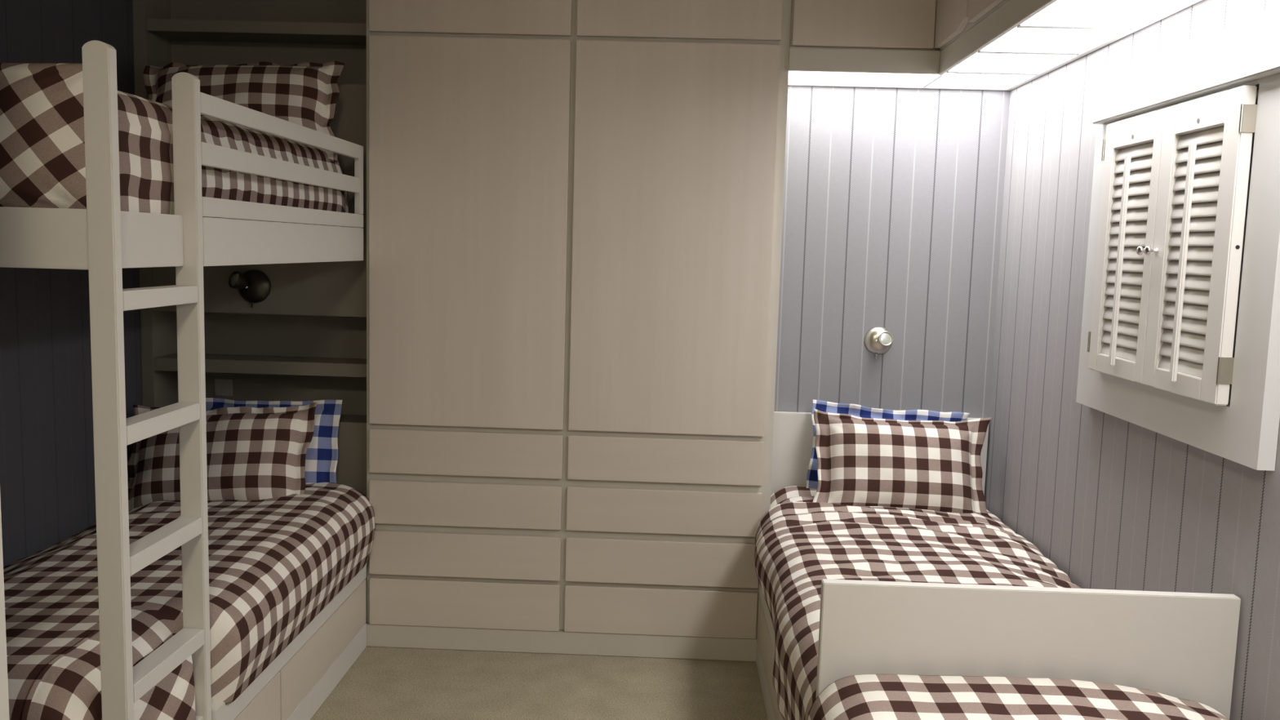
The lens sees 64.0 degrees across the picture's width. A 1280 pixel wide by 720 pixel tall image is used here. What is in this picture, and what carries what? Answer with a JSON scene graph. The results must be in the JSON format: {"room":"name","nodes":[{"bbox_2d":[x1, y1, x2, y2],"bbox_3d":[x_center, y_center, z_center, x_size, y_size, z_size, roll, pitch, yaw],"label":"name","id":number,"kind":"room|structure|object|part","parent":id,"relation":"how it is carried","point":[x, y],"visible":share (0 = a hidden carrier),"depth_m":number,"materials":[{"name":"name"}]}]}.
{"room":"bunk bedroom","nodes":[
{"label":"bunk bedroom","id":0,"kind":"room"},
{"bbox_2d":[0,0,142,567],"bbox_3d":[-2.012,0.006,1.423,0.100,2.620,5.500,2,6,2],"label":"wall","id":1,"kind":"structure","parent":0,"point":[47,489],"depth_m":3.32,"materials":[{"name":"painted wood"}]},
{"bbox_2d":[0,495,9,719],"bbox_3d":[-1.494,0.000,1.617,0.922,2.619,0.080,2,6,2],"label":"trim","id":2,"kind":"structure","parent":1,"relation":"attached to","point":[4,699],"depth_m":1.68,"materials":[{"name":"white paint"}]},
{"bbox_2d":[310,622,767,719],"bbox_3d":[-0.373,1.410,1.523,3.457,0.100,5.500,2,6,2],"label":"floor","id":3,"kind":"structure","parent":0,"point":[382,683],"depth_m":3.56,"materials":[{"name":"carpet"}]},
{"bbox_2d":[0,40,363,719],"bbox_3d":[-1.481,0.210,3.002,0.882,1.902,1.768,2,6,2],"label":"bunk bed","id":4,"kind":"object","parent":3,"relation":"on","point":[101,238],"visible":1,"depth_m":2.33,"materials":[{"name":"white paint"}]},
{"bbox_2d":[0,62,86,208],"bbox_3d":[-1.514,-0.467,2.164,0.799,0.334,0.202,1,6,-4],"label":"pillow","id":5,"kind":"object","parent":4,"relation":"on","point":[42,164],"visible":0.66,"depth_m":2.10,"materials":[{"name":"brown fabric"}]},
{"bbox_3d":[-1.095,0.316,2.127,0.055,1.902,0.030,2,6,2],"label":"ladder post","id":6,"kind":"part","parent":4,"relation":"part of","materials":[{"name":"white paint"}]},
{"bbox_3d":[-1.084,0.277,2.487,0.055,1.902,0.030,2,6,2],"label":"ladder post","id":7,"kind":"part","parent":4,"relation":"part of","materials":[{"name":"white paint"}]},
{"bbox_2d":[117,90,348,226],"bbox_3d":[-1.487,-0.518,2.927,0.822,0.337,1.581,2,6,2],"label":"duvet","id":8,"kind":"object","parent":4,"relation":"on","point":[145,132],"visible":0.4,"depth_m":2.60,"materials":[{"name":"brown fabric"}]},
{"bbox_2d":[142,61,344,162],"bbox_3d":[-1.397,-0.860,3.571,0.705,0.406,0.255,1,6,-6],"label":"pillow","id":9,"kind":"object","parent":8,"relation":"on","point":[304,94],"visible":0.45,"depth_m":3.52,"materials":[{"name":"brown fabric"}]},
{"bbox_3d":[-1.022,-0.672,3.018,0.020,0.048,1.231,2,6,2],"label":"guard rail","id":10,"kind":"part","parent":4,"relation":"part of","materials":[{"name":"white paint"}]},
{"bbox_3d":[-1.025,-0.555,3.031,0.020,0.053,1.231,2,6,2],"label":"guard rail","id":11,"kind":"part","parent":4,"relation":"part of","materials":[{"name":"white paint"}]},
{"bbox_3d":[-1.028,-0.433,3.066,0.020,0.046,1.274,2,6,2],"label":"guard rail","id":12,"kind":"part","parent":4,"relation":"part of","materials":[{"name":"white paint"}]},
{"bbox_2d":[132,0,366,495],"bbox_3d":[-1.439,-0.250,3.942,0.884,2.617,0.198,2,6,2],"label":"shelf unit","id":13,"kind":"object","parent":3,"relation":"on","point":[306,340],"visible":0.21,"depth_m":3.90,"materials":[{"name":"paint"}]},
{"bbox_2d":[214,378,232,395],"bbox_3d":[-1.655,0.110,4.072,0.072,0.068,0.010,2,6,2],"label":"wall outlet","id":14,"kind":"object","parent":13,"relation":"attached to","point":[223,387],"visible":1,"depth_m":4.07,"materials":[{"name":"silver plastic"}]},
{"bbox_2d":[228,269,271,307],"bbox_3d":[-1.451,-0.261,3.792,0.134,0.143,0.099,2,6,2],"label":"spot lamp","id":15,"kind":"object","parent":13,"relation":"attached to","point":[254,286],"visible":1,"depth_m":3.81,"materials":[{"name":"metal"}]},
{"bbox_3d":[-1.445,-0.274,3.823,0.124,0.124,0.033,2,6,2],"label":"plate","id":16,"kind":"part","parent":15,"relation":"part of","materials":[{"name":"metal"}]},
{"bbox_3d":[-1.388,-1.226,3.831,0.836,0.043,0.185,2,6,2],"label":"shelf","id":17,"kind":"part","parent":13,"relation":"part of","materials":[{"name":"paint"}]},
{"bbox_3d":[-1.408,-0.598,3.814,0.836,0.853,0.019,2,6,2],"label":"lamp panel","id":18,"kind":"part","parent":13,"relation":"part of","materials":[{"name":"paint"}]},
{"bbox_3d":[-1.423,0.019,3.966,0.836,0.050,0.185,2,6,2],"label":"shelf","id":19,"kind":"part","parent":13,"relation":"part of","materials":[{"name":"paint"}]},
{"bbox_3d":[-1.439,0.494,3.933,0.836,0.540,0.019,2,6,2],"label":"headboard panel","id":20,"kind":"part","parent":13,"relation":"part of","materials":[{"name":"paint"}]},
{"bbox_2d":[195,563,366,719],"bbox_3d":[-1.498,0.982,3.101,0.891,0.344,1.738,2,6,2],"label":"bed base","id":21,"kind":"object","parent":3,"relation":"on","point":[299,681],"visible":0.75,"depth_m":3.27,"materials":[{"name":"white paint"}]},
{"bbox_2d":[3,482,375,719],"bbox_3d":[-1.468,0.762,3.028,0.928,0.471,1.827,2,6,2],"label":"duvet","id":22,"kind":"object","parent":21,"relation":"on","point":[275,564],"visible":0.63,"depth_m":2.73,"materials":[{"name":"brown fabric"}]},
{"bbox_2d":[127,402,317,511],"bbox_3d":[-1.512,0.371,3.671,0.730,0.444,0.266,2,6,6],"label":"pillow","id":23,"kind":"object","parent":22,"relation":"on","point":[253,453],"visible":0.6,"depth_m":3.60,"materials":[{"name":"brown fabric"}]},
{"bbox_2d":[205,397,342,484],"bbox_3d":[-1.420,0.353,3.838,0.614,0.420,0.164,2,6,7],"label":"pillow","id":24,"kind":"object","parent":22,"relation":"on","point":[322,453],"visible":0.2,"depth_m":3.82,"materials":[{"name":"blue fabric"}]},
{"bbox_3d":[-1.071,1.019,2.798,0.018,0.169,0.421,2,6,2],"label":"drawer","id":25,"kind":"part","parent":21,"relation":"part of","materials":[{"name":"white paint"}]},
{"bbox_3d":[-1.050,0.950,3.433,0.018,0.169,0.841,2,6,2],"label":"drawer","id":26,"kind":"part","parent":21,"relation":"part of","materials":[{"name":"white paint"}]},
{"bbox_2d":[366,0,791,662],"bbox_3d":[-0.246,-0.208,3.858,1.505,2.616,0.296,2,6,2],"label":"wardrobe","id":27,"kind":"object","parent":3,"relation":"on","point":[575,207],"visible":0.91,"depth_m":3.72,"materials":[{"name":"grey paint"}]},
{"bbox_3d":[-0.660,0.919,3.854,0.717,0.178,0.021,2,6,2],"label":"drawer","id":28,"kind":"part","parent":27,"relation":"part of","materials":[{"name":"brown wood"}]},
{"bbox_3d":[-0.655,0.731,3.834,0.717,0.166,0.021,2,6,2],"label":"drawer","id":29,"kind":"part","parent":27,"relation":"part of","materials":[{"name":"brown wood"}]},
{"bbox_3d":[-0.649,0.538,3.813,0.717,0.164,0.021,2,6,2],"label":"drawer","id":30,"kind":"part","parent":27,"relation":"part of","materials":[{"name":"brown wood"}]},
{"bbox_3d":[-0.644,0.346,3.792,0.717,0.164,0.021,2,6,2],"label":"drawer","id":31,"kind":"part","parent":27,"relation":"part of","materials":[{"name":"brown wood"}]},
{"bbox_3d":[-0.622,-0.448,3.705,0.717,1.395,0.021,2,6,2],"label":"door","id":32,"kind":"part","parent":27,"relation":"part of","materials":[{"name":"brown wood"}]},
{"bbox_3d":[-0.597,-1.323,3.610,0.717,0.333,0.021,2,6,2],"label":"door","id":33,"kind":"part","parent":27,"relation":"part of","materials":[{"name":"brown wood"}]},
{"bbox_3d":[0.077,0.942,3.833,0.718,0.178,0.021,2,6,2],"label":"drawer","id":34,"kind":"part","parent":27,"relation":"part of","materials":[{"name":"brown wood"}]},
{"bbox_3d":[0.082,0.754,3.813,0.718,0.166,0.021,2,6,2],"label":"drawer","id":35,"kind":"part","parent":27,"relation":"part of","materials":[{"name":"brown wood"}]},
{"bbox_3d":[0.088,0.561,3.792,0.718,0.164,0.021,2,6,2],"label":"drawer","id":36,"kind":"part","parent":27,"relation":"part of","materials":[{"name":"brown wood"}]},
{"bbox_3d":[0.093,0.369,3.771,0.718,0.164,0.021,2,6,2],"label":"drawer","id":37,"kind":"part","parent":27,"relation":"part of","materials":[{"name":"brown wood"}]},
{"bbox_3d":[0.115,-0.425,3.684,0.718,1.395,0.021,2,6,2],"label":"door","id":38,"kind":"part","parent":27,"relation":"part of","materials":[{"name":"brown wood"}]},
{"bbox_3d":[0.140,-1.300,3.589,0.718,0.333,0.021,2,6,2],"label":"door","id":39,"kind":"part","parent":27,"relation":"part of","materials":[{"name":"brown wood"}]},
{"bbox_2d":[787,0,1201,90],"bbox_3d":[0.895,-0.832,1.642,0.868,0.084,4.499,2,6,2],"label":"ceiling","id":40,"kind":"structure","parent":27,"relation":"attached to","point":[1021,42],"depth_m":3.28,"materials":[{"name":"white paint"}]},
{"bbox_2d":[788,71,937,84],"bbox_3d":[0.796,-1.035,3.738,0.528,0.006,0.257,2,6,2],"label":"diffuser","id":41,"kind":"object","parent":40,"relation":"attached to","point":[794,77],"depth_m":3.74,"materials":[{"name":"white plastic"}]},
{"bbox_2d":[929,72,1028,86],"bbox_3d":[1.221,-1.019,3.701,0.299,0.006,0.303,2,6,2],"label":"diffuser","id":42,"kind":"object","parent":40,"relation":"attached to","point":[942,79],"depth_m":3.71,"materials":[{"name":"white plastic"}]},
{"bbox_2d":[951,52,1070,71],"bbox_3d":[1.209,-0.982,3.355,0.302,0.006,0.337,2,6,2],"label":"diffuser","id":43,"kind":"object","parent":40,"relation":"attached to","point":[960,61],"depth_m":3.36,"materials":[{"name":"white plastic"}]},
{"bbox_2d":[983,26,1119,50],"bbox_3d":[1.197,-0.943,2.991,0.302,0.006,0.337,2,6,2],"label":"diffuser","id":44,"kind":"object","parent":40,"relation":"attached to","point":[999,37],"depth_m":2.99,"materials":[{"name":"white plastic"}]},
{"bbox_2d":[1024,0,1182,24],"bbox_3d":[1.186,-0.903,2.627,0.302,0.006,0.337,2,6,2],"label":"diffuser","id":45,"kind":"object","parent":40,"relation":"attached to","point":[1037,11],"depth_m":2.65,"materials":[{"name":"white plastic"}]},
{"bbox_2d":[755,583,783,719],"bbox_3d":[0.863,1.044,3.195,0.890,0.334,1.752,2,6,2],"label":"bed base","id":46,"kind":"object","parent":3,"relation":"on","point":[765,653],"visible":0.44,"depth_m":3.45,"materials":[{"name":"white paint"}]},
{"bbox_3d":[0.427,0.910,3.062,0.018,0.065,1.488,2,6,2],"label":"rail","id":47,"kind":"part","parent":46,"relation":"part of","materials":[{"name":"white paint"}]},
{"bbox_2d":[754,485,1081,719],"bbox_3d":[0.845,0.744,3.154,0.943,0.354,1.745,2,6,2],"label":"duvet","id":48,"kind":"object","parent":46,"relation":"on","point":[800,542],"visible":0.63,"depth_m":3.10,"materials":[{"name":"brown fabric"}]},
{"bbox_2d":[806,400,969,488],"bbox_3d":[0.944,0.377,3.926,0.624,0.424,0.150,2,6,6],"label":"pillow","id":49,"kind":"object","parent":48,"relation":"on","point":[855,410],"visible":0.16,"depth_m":3.93,"materials":[{"name":"blue fabric"}]},
{"bbox_2d":[813,408,991,517],"bbox_3d":[0.953,0.396,3.770,0.694,0.408,0.252,2,6,-1],"label":"pillow","id":50,"kind":"object","parent":48,"relation":"on","point":[935,465],"visible":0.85,"depth_m":3.70,"materials":[{"name":"brown fabric"}]},
{"bbox_2d":[815,578,1240,719],"bbox_3d":[0.838,0.903,2.282,0.898,0.812,0.030,2,6,2],"label":"footboard","id":51,"kind":"object","parent":3,"relation":"on","point":[1183,646],"visible":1,"depth_m":2.23,"materials":[{"name":"white paint"}]},
{"bbox_3d":[0.806,1.239,1.381,0.890,0.334,1.830,2,6,2],"label":"bed base","id":52,"kind":"object","parent":3,"relation":"on","visible":0},
{"bbox_2d":[806,674,1229,719],"bbox_3d":[0.794,0.941,1.372,0.934,0.353,1.791,2,6,2],"label":"duvet","id":53,"kind":"object","parent":52,"relation":"on","point":[862,696],"visible":1,"depth_m":2.10,"materials":[{"name":"brown fabric"}]},
{"bbox_2d":[773,85,1010,417],"bbox_3d":[-0.250,-0.231,4.059,3.257,2.620,0.100,2,6,2],"label":"wall","id":54,"kind":"structure","parent":0,"point":[893,199],"depth_m":3.95,"materials":[{"name":"painted wood"}]},
{"bbox_2d":[789,0,938,50],"bbox_3d":[0.966,-1.282,3.703,0.858,0.381,0.296,2,6,2],"label":"upper cabinet","id":55,"kind":"object","parent":54,"relation":"attached to","point":[885,24],"visible":0.56,"depth_m":3.57,"materials":[{"name":"grey paint"}]},
{"bbox_2d":[864,326,893,359],"bbox_3d":[0.926,-0.062,3.946,0.108,0.127,0.084,2,6,2],"label":"spot lamp","id":56,"kind":"object","parent":54,"relation":"attached to","point":[878,340],"visible":1,"depth_m":3.97,"materials":[{"name":"silver metal"}]},
{"bbox_2d":[770,411,988,495],"bbox_3d":[0.915,0.665,4.051,0.856,0.905,0.030,2,6,2],"label":"headboard","id":57,"kind":"object","parent":54,"relation":"attached to","point":[793,432],"visible":0.02,"depth_m":4.01,"materials":[{"name":"white paint"}]},
{"bbox_2d":[984,0,1279,719],"bbox_3d":[1.342,0.111,1.328,0.100,2.620,5.500,2,6,2],"label":"wall","id":58,"kind":"structure","parent":0,"point":[1114,503],"depth_m":3.10,"materials":[{"name":"painted wood"}]},
{"bbox_2d":[933,0,1008,51],"bbox_3d":[1.145,-1.037,1.472,0.361,0.374,4.221,2,6,2],"label":"upper cabinet","id":59,"kind":"object","parent":58,"relation":"attached to","point":[954,18],"visible":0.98,"depth_m":3.30,"materials":[{"name":"grey paint"}]},
{"bbox_3d":[1.034,-1.241,3.361,0.020,0.350,0.385,2,6,2],"label":"door","id":60,"kind":"part","parent":59,"relation":"part of","materials":[{"name":"brown wood"}]},
{"bbox_3d":[1.017,-1.063,3.252,0.004,0.025,0.100,2,6,2],"label":"finger pull","id":61,"kind":"part","parent":59,"relation":"part of","materials":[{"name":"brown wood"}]},
{"bbox_3d":[1.022,-1.197,2.957,0.020,0.350,0.385,2,6,2],"label":"door","id":62,"kind":"part","parent":59,"relation":"part of","materials":[{"name":"brown wood"}]},
{"bbox_2d":[1075,4,1279,471],"bbox_3d":[1.302,-0.283,2.490,0.068,0.936,1.052,2,6,2],"label":"window","id":63,"kind":"structure","parent":58,"relation":"in","point":[1244,431],"depth_m":2.21,"materials":[{"name":"paint"}]},
{"bbox_2d":[1087,107,1165,384],"bbox_3d":[1.277,-0.296,2.712,0.060,0.682,0.342,2,6,2],"label":"window shutter","id":64,"kind":"object","parent":63,"relation":"attached to","point":[1117,337],"visible":0.9,"depth_m":2.70,"materials":[{"name":"paint"}]},
{"bbox_3d":[1.282,0.019,2.736,0.029,0.050,0.233,2,6,2],"label":"rail","id":65,"kind":"part","parent":64,"relation":"part of","materials":[{"name":"paint"}]},
{"bbox_3d":[1.300,-0.598,2.669,0.029,0.072,0.233,2,6,2],"label":"rail","id":66,"kind":"part","parent":64,"relation":"part of","materials":[{"name":"paint"}]},
{"bbox_3d":[1.257,-0.273,2.561,0.030,0.024,0.024,2,6,2],"label":"knob","id":67,"kind":"part","parent":64,"relation":"part of","materials":[{"name":"silver metal"}]},
{"bbox_3d":[1.313,-0.683,2.426,0.068,0.126,1.010,2,6,2],"label":"head casing","id":68,"kind":"part","parent":63,"relation":"part of","materials":[{"name":"paint"}]},
{"bbox_3d":[1.334,-0.274,2.533,0.004,0.684,0.694,2,6,2],"label":"pane","id":69,"kind":"part","parent":63,"relation":"part of","materials":[{"name":"white wood"}]},
{"bbox_2d":[1142,84,1257,405],"bbox_3d":[1.266,-0.258,2.363,0.060,0.682,0.357,2,6,2],"label":"window shutter","id":70,"kind":"object","parent":63,"relation":"attached to","point":[1202,203],"visible":1,"depth_m":2.33,"materials":[{"name":"paint"}]},
{"bbox_3d":[1.256,-0.269,2.519,0.030,0.024,0.024,2,6,2],"label":"knob","id":71,"kind":"part","parent":70,"relation":"part of","materials":[{"name":"silver metal"}]},
{"bbox_3d":[1.272,0.055,2.403,0.029,0.050,0.220,2,6,2],"label":"rail","id":72,"kind":"part","parent":70,"relation":"part of","materials":[{"name":"paint"}]},
{"bbox_3d":[1.289,-0.562,2.335,0.029,0.072,0.220,2,6,2],"label":"rail","id":73,"kind":"part","parent":70,"relation":"part of","materials":[{"name":"paint"}]}
]}

